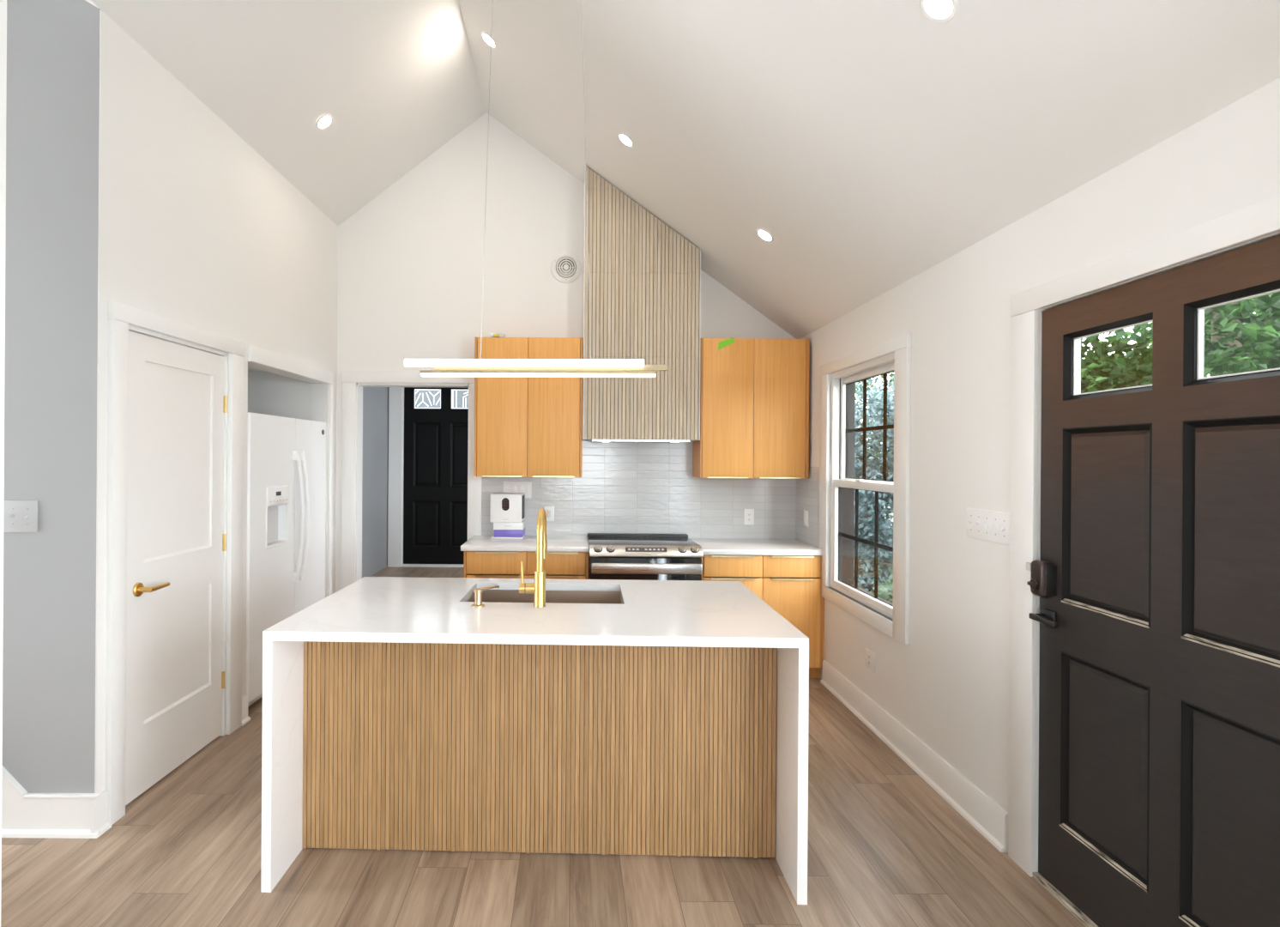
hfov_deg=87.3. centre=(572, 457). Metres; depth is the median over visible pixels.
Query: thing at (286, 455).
refrigerator
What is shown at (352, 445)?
trim
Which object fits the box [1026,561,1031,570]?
door catch
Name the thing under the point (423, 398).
window pane
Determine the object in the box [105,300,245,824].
door
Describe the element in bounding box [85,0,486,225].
ceiling
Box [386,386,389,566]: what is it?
wall
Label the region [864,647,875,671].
outlet
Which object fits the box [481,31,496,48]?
recessed light
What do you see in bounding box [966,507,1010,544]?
switch plate
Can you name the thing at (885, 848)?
floor
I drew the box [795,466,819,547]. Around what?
tiled wall
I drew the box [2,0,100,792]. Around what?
wall
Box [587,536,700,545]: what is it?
cooktop
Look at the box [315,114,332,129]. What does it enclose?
recessed light
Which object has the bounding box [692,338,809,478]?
upper cabinet
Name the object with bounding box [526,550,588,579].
base cabinet
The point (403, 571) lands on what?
floor
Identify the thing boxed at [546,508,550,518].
receptacle
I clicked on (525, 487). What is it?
switch plate
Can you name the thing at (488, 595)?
sink
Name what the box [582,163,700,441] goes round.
range hood
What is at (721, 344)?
tape
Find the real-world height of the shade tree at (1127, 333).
7.937 m
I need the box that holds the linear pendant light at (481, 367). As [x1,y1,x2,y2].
[404,0,667,377]
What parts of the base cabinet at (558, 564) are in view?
door, edge pull, edge pull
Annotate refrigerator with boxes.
[245,411,326,706]
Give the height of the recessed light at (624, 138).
0.071 m
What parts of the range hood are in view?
panel, panel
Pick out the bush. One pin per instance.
(886, 589)
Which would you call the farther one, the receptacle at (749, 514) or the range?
the receptacle at (749, 514)
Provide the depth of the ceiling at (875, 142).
2.78 m
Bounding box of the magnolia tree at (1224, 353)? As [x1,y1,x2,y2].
[1080,291,1279,392]
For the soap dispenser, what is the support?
on the countertop at (390, 609)
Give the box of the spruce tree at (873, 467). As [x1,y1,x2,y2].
[853,371,893,602]
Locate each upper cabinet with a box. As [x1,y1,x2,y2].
[473,336,583,476]
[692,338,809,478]
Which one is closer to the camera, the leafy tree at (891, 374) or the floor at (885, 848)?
the floor at (885, 848)
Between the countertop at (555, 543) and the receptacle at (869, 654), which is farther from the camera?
the countertop at (555, 543)
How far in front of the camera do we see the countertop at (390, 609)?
2.46 m
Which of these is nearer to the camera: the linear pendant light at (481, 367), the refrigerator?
the linear pendant light at (481, 367)
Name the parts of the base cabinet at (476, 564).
edge pull, door, edge pull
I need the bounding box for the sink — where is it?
[466,589,622,603]
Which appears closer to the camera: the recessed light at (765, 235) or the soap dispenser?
the soap dispenser
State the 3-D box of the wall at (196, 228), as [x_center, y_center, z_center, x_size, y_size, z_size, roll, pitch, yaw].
[-1.938,-0.147,4.011,0.120,3.319,2.641,0,0,2]
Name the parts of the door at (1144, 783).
lever, lever handle, moulding, moulding, pane frame, raised panel, raised panel, moulding, moulding, pane frame, raised panel, raised panel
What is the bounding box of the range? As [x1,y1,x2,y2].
[587,532,703,579]
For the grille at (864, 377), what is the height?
0.633 m
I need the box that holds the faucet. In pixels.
[519,507,547,607]
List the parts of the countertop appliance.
touch panel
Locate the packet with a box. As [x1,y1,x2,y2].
[490,332,505,337]
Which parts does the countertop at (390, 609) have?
waterfall leg, waterfall leg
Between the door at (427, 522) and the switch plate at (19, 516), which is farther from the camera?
the door at (427, 522)
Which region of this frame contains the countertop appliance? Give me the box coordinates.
[490,492,525,538]
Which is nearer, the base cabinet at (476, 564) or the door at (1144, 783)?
the door at (1144, 783)
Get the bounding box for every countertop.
[260,576,809,904]
[460,535,589,551]
[689,537,822,555]
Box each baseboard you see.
[1,764,100,838]
[90,693,251,837]
[820,659,1008,851]
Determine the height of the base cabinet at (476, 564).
0.882 m
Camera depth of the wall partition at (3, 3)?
1.71 m
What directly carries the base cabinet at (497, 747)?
on the floor at (885, 848)
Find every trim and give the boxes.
[247,344,333,597]
[340,370,481,589]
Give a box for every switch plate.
[3,500,38,531]
[503,481,531,497]
[803,509,808,526]
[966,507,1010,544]
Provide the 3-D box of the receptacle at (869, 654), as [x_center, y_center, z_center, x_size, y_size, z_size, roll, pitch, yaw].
[1.714,1.167,3.854,0.003,0.070,0.035,0,0,1]
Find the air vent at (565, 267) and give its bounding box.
[550,252,581,283]
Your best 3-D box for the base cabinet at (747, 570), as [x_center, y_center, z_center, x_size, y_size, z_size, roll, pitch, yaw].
[1.094,1.100,4.879,0.424,0.866,0.605,0,0,0]
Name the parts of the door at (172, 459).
handle, lever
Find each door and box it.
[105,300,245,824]
[387,386,468,567]
[1008,194,1279,926]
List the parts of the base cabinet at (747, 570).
drawer, door, edge pull, edge pull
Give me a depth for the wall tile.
5.19 m
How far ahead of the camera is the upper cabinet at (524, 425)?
4.86 m
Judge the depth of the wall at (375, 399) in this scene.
6.86 m
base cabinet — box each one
[302,590,777,857]
[463,550,526,578]
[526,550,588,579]
[700,554,762,599]
[761,555,824,677]
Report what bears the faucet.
on the countertop at (390, 609)
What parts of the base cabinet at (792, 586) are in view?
drawer, door, edge pull, edge pull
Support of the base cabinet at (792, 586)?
on the floor at (885, 848)
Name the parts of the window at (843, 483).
sash, frame, exterior casing, sash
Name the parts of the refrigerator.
freezer door, handle, handle, fridge door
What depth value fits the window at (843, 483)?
4.11 m
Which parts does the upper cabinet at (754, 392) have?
door, edge pull, door, edge pull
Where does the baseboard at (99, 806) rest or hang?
attached to the wall at (196, 228)
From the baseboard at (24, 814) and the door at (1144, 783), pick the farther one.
the baseboard at (24, 814)
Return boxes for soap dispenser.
[471,584,499,607]
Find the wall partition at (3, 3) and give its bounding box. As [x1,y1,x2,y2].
[0,0,6,926]
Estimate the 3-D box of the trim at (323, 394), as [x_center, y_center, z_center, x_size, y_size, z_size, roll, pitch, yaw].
[-1.917,0.431,4.477,0.144,2.163,1.248,0,0,2]
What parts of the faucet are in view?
lever, handle, spout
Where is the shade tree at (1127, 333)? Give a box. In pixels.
[1098,293,1279,376]
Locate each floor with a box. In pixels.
[0,677,1086,926]
[369,566,463,577]
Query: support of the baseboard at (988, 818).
attached to the wall at (949, 686)
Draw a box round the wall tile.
[481,439,796,538]
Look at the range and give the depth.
4.52 m
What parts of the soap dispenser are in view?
spout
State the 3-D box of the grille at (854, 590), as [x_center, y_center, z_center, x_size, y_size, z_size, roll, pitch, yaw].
[1.772,0.507,4.030,0.015,0.633,0.847,0,0,1]
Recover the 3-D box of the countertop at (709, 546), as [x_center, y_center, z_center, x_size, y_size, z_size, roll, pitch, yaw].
[1.301,0.648,4.881,0.838,0.038,0.620,0,0,0]
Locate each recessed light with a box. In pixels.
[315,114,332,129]
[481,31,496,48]
[618,132,633,147]
[756,228,773,241]
[919,0,959,22]
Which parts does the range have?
knob, knob, trim, oven door, control panel, handle, knob, knob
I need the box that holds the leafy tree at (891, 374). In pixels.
[853,372,893,555]
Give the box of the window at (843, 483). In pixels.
[818,332,911,645]
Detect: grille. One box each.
[521,494,525,519]
[838,486,893,605]
[845,370,893,481]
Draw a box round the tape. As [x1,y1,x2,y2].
[717,337,736,350]
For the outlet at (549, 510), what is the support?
attached to the wall tile
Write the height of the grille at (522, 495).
0.173 m
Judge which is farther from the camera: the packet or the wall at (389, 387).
the wall at (389, 387)
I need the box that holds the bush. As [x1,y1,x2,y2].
[869,567,893,603]
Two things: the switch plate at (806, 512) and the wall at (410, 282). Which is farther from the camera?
the wall at (410, 282)
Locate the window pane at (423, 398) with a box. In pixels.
[414,388,468,408]
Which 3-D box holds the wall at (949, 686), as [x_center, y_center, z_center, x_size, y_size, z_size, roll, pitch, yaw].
[1.761,0.312,0.866,0.150,2.455,8.931,0,0,1]
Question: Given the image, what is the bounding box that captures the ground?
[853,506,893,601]
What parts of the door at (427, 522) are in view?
casing, raised panel, raised panel, raised panel, raised panel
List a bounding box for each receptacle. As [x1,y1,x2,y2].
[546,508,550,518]
[747,512,751,521]
[868,652,870,666]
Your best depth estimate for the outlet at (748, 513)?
5.19 m
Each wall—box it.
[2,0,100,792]
[94,10,338,792]
[247,366,388,577]
[335,112,795,591]
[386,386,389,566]
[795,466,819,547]
[800,78,1279,812]
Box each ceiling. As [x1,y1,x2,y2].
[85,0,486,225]
[458,0,1279,338]
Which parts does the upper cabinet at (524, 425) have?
edge pull, door, edge pull, door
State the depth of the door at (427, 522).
7.61 m
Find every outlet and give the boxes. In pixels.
[543,505,554,521]
[743,508,754,525]
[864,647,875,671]
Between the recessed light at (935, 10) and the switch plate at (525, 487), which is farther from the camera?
the switch plate at (525, 487)
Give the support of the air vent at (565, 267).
in the wall at (410, 282)
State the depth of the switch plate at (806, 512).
4.93 m
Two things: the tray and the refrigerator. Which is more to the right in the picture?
the tray
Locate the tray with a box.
[493,527,525,537]

